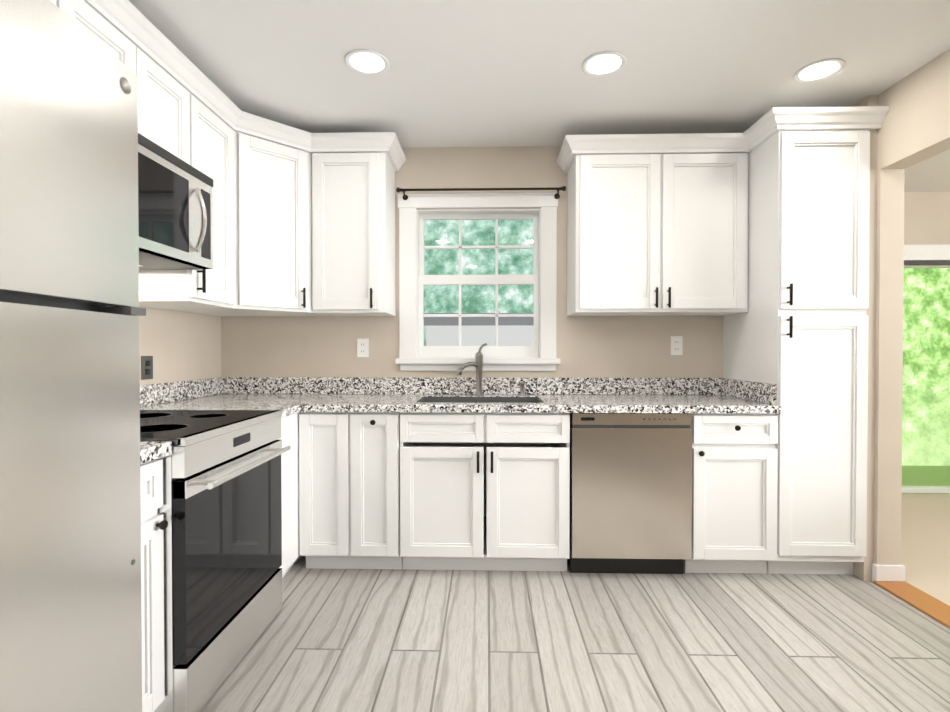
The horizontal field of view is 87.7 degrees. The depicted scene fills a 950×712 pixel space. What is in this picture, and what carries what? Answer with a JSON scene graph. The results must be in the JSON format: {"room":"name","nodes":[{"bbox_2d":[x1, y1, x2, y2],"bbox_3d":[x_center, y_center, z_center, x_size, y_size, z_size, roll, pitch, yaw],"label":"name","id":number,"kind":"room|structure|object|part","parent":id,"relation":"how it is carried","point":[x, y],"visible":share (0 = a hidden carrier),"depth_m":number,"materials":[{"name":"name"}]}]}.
{"room":"kitchen","nodes":[
{"label":"kitchen","id":0,"kind":"room"},
{"bbox_2d":[138,306,220,384],"bbox_3d":[-1.796,-0.063,0.490,0.120,2.510,5.520,0,1,1],"label":"wall","id":1,"kind":"structure","parent":0,"point":[180,346],"depth_m":2.81,"materials":[{"name":"paint"}]},
{"bbox_2d":[56,0,189,164],"bbox_3d":[-1.489,-0.994,1.879,0.417,0.409,0.681,0,1,1],"label":"upper cabinet","id":2,"kind":"object","parent":1,"relation":"attached to","point":[163,109],"visible":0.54,"depth_m":1.96,"materials":[{"name":"white wood"}]},
{"bbox_2d":[138,133,212,269],"bbox_3d":[-1.409,-0.584,1.882,0.575,0.403,0.680,0,1,1],"label":"over-the-range microwave","id":3,"kind":"object","parent":2,"relation":"attached to","point":[175,209],"visible":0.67,"depth_m":1.95,"materials":[{"name":"grey"}]},
{"bbox_2d":[141,356,152,379],"bbox_3d":[-1.678,0.059,2.534,0.008,0.120,0.080,0,1,1],"label":"electrical outlet","id":4,"kind":"object","parent":1,"relation":"attached to","point":[146,367],"visible":1,"depth_m":2.52,"materials":[{"name":"grey plastic"}]},
{"bbox_2d":[140,377,223,406],"bbox_3d":[-1.680,0.204,2.169,0.022,0.107,2.070,0,1,1],"label":"backsplash","id":5,"kind":"structure","parent":1,"relation":"attached to","point":[161,393],"depth_m":2.77,"materials":[{"name":"stone"}]},
{"bbox_2d":[139,94,234,308],"bbox_3d":[-1.456,-0.727,2.419,0.456,0.955,0.388,0,1,1],"label":"upper cabinet","id":6,"kind":"object","parent":1,"relation":"attached to","point":[211,144],"visible":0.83,"depth_m":2.41,"materials":[{"name":"white wood"}]},
{"bbox_2d":[221,146,722,377],"bbox_3d":[0.152,-0.094,3.261,3.875,2.510,0.120,0,1,1],"label":"wall","id":7,"kind":"structure","parent":0,"point":[586,346],"depth_m":3.19,"materials":[{"name":"paint"}]},
{"bbox_2d":[163,131,324,316],"bbox_3d":[-1.318,-0.732,2.921,0.706,0.955,0.616,0,1,1],"label":"upper cabinet","id":8,"kind":"object","parent":7,"relation":"attached to","point":[272,230],"visible":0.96,"depth_m":2.75,"materials":[{"name":"white wood"}]},
{"bbox_3d":[-1.114,-0.727,2.754,0.284,0.911,0.279,0,1,1],"label":"door","id":9,"kind":"part","parent":8,"relation":"part of","materials":[{"name":"white wood"}]},
{"bbox_2d":[84,0,405,170],"bbox_3d":[-0.895,-1.222,1.693,0.820,0.088,3.037,0,1,1],"label":"crown molding","id":10,"kind":"structure","parent":7,"relation":"attached to","point":[131,22],"depth_m":2.43,"materials":[{"name":"white wood"}]},
{"bbox_2d":[311,152,395,315],"bbox_3d":[-0.740,-0.734,3.031,0.439,0.955,0.366,0,1,1],"label":"upper cabinet","id":11,"kind":"object","parent":7,"relation":"attached to","point":[353,234],"visible":1,"depth_m":2.90,"materials":[{"name":"white wood"}]},
{"bbox_2d":[357,339,368,356],"bbox_3d":[-0.729,-0.053,3.219,0.074,0.120,0.007,0,1,1],"label":"electrical outlet","id":12,"kind":"object","parent":7,"relation":"attached to","point":[362,347],"visible":1,"depth_m":3.22,"materials":[{"name":"white plastic"}]},
{"bbox_2d":[224,377,719,394],"bbox_3d":[-0.041,0.193,3.197,3.245,0.107,0.020,0,1,1],"label":"backsplash","id":13,"kind":"structure","parent":7,"relation":"attached to","point":[232,385],"depth_m":3.19,"materials":[{"name":"stone"}]},
{"bbox_2d":[395,193,559,370],"bbox_3d":[0.018,-0.474,3.232,1.052,1.138,0.173,0,1,1],"label":"kitchen window","id":14,"kind":"structure","parent":7,"relation":"in","point":[415,354],"depth_m":3.20,"materials":[{"name":"white wood"}]},
{"bbox_2d":[396,186,565,199],"bbox_3d":[0.037,-1.034,3.134,1.072,0.064,0.074,0,1,1],"label":"curtain rod","id":15,"kind":"object","parent":14,"relation":"attached to","point":[556,195],"visible":1,"depth_m":3.11,"materials":[{"name":"brown metal"}]},
{"bbox_2d":[567,153,748,315],"bbox_3d":[1.082,-0.721,2.985,0.989,0.930,0.366,0,1,1],"label":"upper cabinet","id":16,"kind":"object","parent":7,"relation":"attached to","point":[657,234],"visible":1,"depth_m":2.85,"materials":[{"name":"white wood"}]},
{"bbox_2d":[671,336,682,354],"bbox_3d":[1.291,-0.067,3.167,0.074,0.120,0.007,0,1,1],"label":"electrical outlet","id":17,"kind":"object","parent":7,"relation":"attached to","point":[676,345],"visible":1,"depth_m":3.17,"materials":[{"name":"white plastic"}]},
{"bbox_2d":[557,106,888,173],"bbox_3d":[1.275,-1.208,2.757,1.687,0.086,0.379,0,1,18],"label":"crown molding","id":18,"kind":"structure","parent":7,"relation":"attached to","point":[768,125],"depth_m":2.79,"materials":[{"name":"white wood"}]},
{"bbox_2d":[720,378,776,404],"bbox_3d":[1.562,0.196,2.846,0.022,0.107,0.554,0,1,1],"label":"backsplash","id":19,"kind":"structure","parent":7,"relation":"attached to","point":[761,392],"depth_m":2.80,"materials":[{"name":"stone"}]},
{"bbox_2d":[128,0,949,191],"bbox_3d":[1.877,-1.333,0.943,7.440,0.020,6.640,0,1,1],"label":"ceiling","id":20,"kind":"structure","parent":0,"point":[484,73],"depth_m":2.23,"materials":[{"name":"white paint"}]},
{"bbox_2d":[345,49,389,75],"bbox_3d":[-0.491,-1.333,2.254,0.200,0.007,0.200,0,1,1],"label":"recessed light","id":21,"kind":"object","parent":20,"relation":"in","point":[366,62],"visible":1,"depth_m":2.25,"materials":[{"name":"white"}]},
{"bbox_2d":[582,51,626,76],"bbox_3d":[0.590,-1.333,2.266,0.200,0.007,0.200,0,1,1],"label":"recessed light","id":22,"kind":"object","parent":20,"relation":"in","point":[603,64],"visible":1,"depth_m":2.26,"materials":[{"name":"white plastic"}]},
{"bbox_2d":[793,58,844,82],"bbox_3d":[1.612,-1.334,2.320,0.200,0.007,0.200,0,1,1],"label":"recessed light","id":23,"kind":"object","parent":20,"relation":"in","point":[819,70],"visible":1,"depth_m":2.31,"materials":[{"name":"white"}]},
{"bbox_2d":[200,556,949,711],"bbox_3d":[0.142,1.222,0.515,3.755,0.060,5.400,0,1,1],"label":"floor","id":24,"kind":"structure","parent":0,"point":[364,640],"depth_m":2.00,"materials":[{"name":"grey wood"}]},
{"bbox_2d":[0,0,145,711],"bbox_3d":[-1.142,0.286,0.662,0.939,1.808,0.890,0,1,1],"label":"refrigerator","id":25,"kind":"object","parent":24,"relation":"on","point":[71,311],"visible":1,"depth_m":0.89,"materials":[{"name":"silver metal"}]},
{"bbox_2d":[140,459,167,711],"bbox_3d":[-1.326,0.745,1.339,0.772,0.874,0.418,0,1,1],"label":"base cabinet","id":26,"kind":"object","parent":24,"relation":"on","point":[154,525],"visible":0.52,"depth_m":1.48,"materials":[{"name":"white wood"}]},
{"bbox_2d":[140,442,171,463],"bbox_3d":[-1.268,0.287,1.333,0.644,0.037,0.418,0,1,1],"label":"countertop","id":27,"kind":"structure","parent":26,"relation":"on","point":[149,451],"depth_m":1.47,"materials":[{"name":"stone"}]},
{"bbox_2d":[140,410,290,711],"bbox_3d":[-1.210,0.710,1.913,0.757,0.932,0.727,0,1,1],"label":"range","id":28,"kind":"object","parent":24,"relation":"on","point":[220,509],"visible":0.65,"depth_m":1.74,"materials":[{"name":"silver metal"}]},
{"bbox_2d":[276,412,301,577],"bbox_3d":[-1.304,0.730,2.764,0.742,0.874,0.961,0,1,1],"label":"base cabinet","id":29,"kind":"object","parent":24,"relation":"on","point":[291,556],"visible":0.02,"depth_m":2.52,"materials":[{"name":"white wood"}]},
{"bbox_2d":[299,412,402,569],"bbox_3d":[-0.660,0.728,2.904,0.530,0.874,0.647,0,1,1],"label":"base cabinet","id":30,"kind":"object","parent":24,"relation":"on","point":[349,490],"visible":0.96,"depth_m":2.62,"materials":[{"name":"white wood"}]},
{"bbox_2d":[400,412,569,570],"bbox_3d":[0.057,0.729,2.881,0.896,0.874,0.656,0,1,1],"label":"base cabinet","id":31,"kind":"object","parent":24,"relation":"on","point":[499,500],"visible":0.98,"depth_m":2.60,"materials":[{"name":"white wood"}]},
{"bbox_2d":[148,343,780,443],"bbox_3d":[-0.049,0.197,2.884,3.242,0.549,0.642,0,1,1],"label":"countertop","id":32,"kind":"structure","parent":31,"relation":"on","point":[478,401],"depth_m":2.64,"materials":[{"name":"stone"}]},
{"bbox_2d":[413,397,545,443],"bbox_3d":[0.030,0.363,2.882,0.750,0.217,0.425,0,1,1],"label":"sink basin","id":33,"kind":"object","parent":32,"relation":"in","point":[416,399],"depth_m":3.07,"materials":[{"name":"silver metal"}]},
{"bbox_2d":[457,343,525,395],"bbox_3d":[0.104,0.083,3.070,0.426,0.329,0.129,0,1,1],"label":"faucet","id":34,"kind":"object","parent":32,"relation":"on","point":[478,363],"depth_m":3.09,"materials":[{"name":"silver metal"}]},
{"bbox_2d":[567,413,691,573],"bbox_3d":[0.821,0.730,2.877,0.614,0.872,0.626,0,1,1],"label":"dishwasher","id":35,"kind":"object","parent":24,"relation":"on","point":[630,490],"visible":0.94,"depth_m":2.57,"materials":[{"name":"grey metal"}]},
{"bbox_2d":[683,413,777,573],"bbox_3d":[1.354,0.729,2.853,0.435,0.874,0.647,0,1,1],"label":"base cabinet","id":36,"kind":"object","parent":24,"relation":"on","point":[734,496],"visible":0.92,"depth_m":2.57,"materials":[{"name":"white wood"}]},
{"bbox_2d":[723,130,869,574],"bbox_3d":[1.801,-0.009,2.829,0.451,2.350,0.656,0,1,1],"label":"pantry cabinet","id":37,"kind":"object","parent":24,"relation":"on","point":[797,333],"visible":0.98,"depth_m":2.55,"materials":[{"name":"white wood"}]},
{"bbox_2d":[851,49,949,580],"bbox_3d":[2.066,-0.068,0.952,0.171,2.510,6.400,0,1,1],"label":"wall","id":38,"kind":"structure","parent":0,"point":[914,129],"depth_m":2.54,"materials":[{"name":"paint"}]},
{"bbox_2d":[872,563,904,581],"bbox_3d":[2.219,1.111,3.348,0.013,0.091,1.628,0,1,1],"label":"baseboard","id":39,"kind":"structure","parent":38,"relation":"attached to","point":[891,573],"depth_m":2.54,"materials":[{"name":"white wood"}]},
{"bbox_2d":[873,581,949,627],"bbox_3d":[2.109,1.173,1.657,0.160,0.012,1.785,0,1,1],"label":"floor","id":40,"kind":"structure","parent":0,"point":[926,603],"depth_m":2.36,"materials":[{"name":"brown wood"}]},
{"bbox_2d":[901,494,949,605],"bbox_3d":[3.814,1.215,0.921,3.325,0.064,6.400,0,1,1],"label":"wall","id":41,"kind":"structure","parent":0,"point":[925,540],"depth_m":3.08,"materials":[{"name":"beige paint"}]},
{"bbox_2d":[904,192,949,244],"bbox_3d":[3.957,-0.103,4.165,3.445,2.510,0.120,0,1,1],"label":"wall","id":42,"kind":"structure","parent":0,"point":[926,218],"depth_m":4.10,"materials":[{"name":"paint"}]},
{"bbox_2d":[902,245,949,492],"bbox_3d":[4.388,0.120,4.109,1.980,2.056,0.175,0,1,1],"label":"window","id":43,"kind":"structure","parent":42,"relation":"in","point":[926,256],"depth_m":4.15,"materials":[{"name":"white"}]},
{"label":"outside","id":44,"kind":"structure","parent":0,"visible":0},
{"bbox_2d":[424,220,532,345],"bbox_3d":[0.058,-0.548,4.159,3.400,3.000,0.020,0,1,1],"label":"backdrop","id":45,"kind":"structure","parent":44,"point":[451,292],"depth_m":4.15,"materials":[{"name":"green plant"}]},
{"bbox_2d":[424,313,532,345],"bbox_3d":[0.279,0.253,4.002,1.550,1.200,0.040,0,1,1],"label":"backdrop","id":46,"kind":"structure","parent":44,"point":[445,334],"depth_m":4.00,"materials":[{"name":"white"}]},
{"bbox_2d":[902,465,949,493],"bbox_3d":[5.227,1.234,4.847,5.100,0.020,1.280,0,1,1],"label":"lawn","id":47,"kind":"structure","parent":44,"point":[913,476],"depth_m":5.02,"materials":[{"name":"green plant"}]},
{"bbox_2d":[902,268,949,465],"bbox_3d":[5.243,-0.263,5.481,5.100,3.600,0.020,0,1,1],"label":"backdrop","id":48,"kind":"structure","parent":44,"point":[934,293],"depth_m":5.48,"materials":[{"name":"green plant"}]}
]}

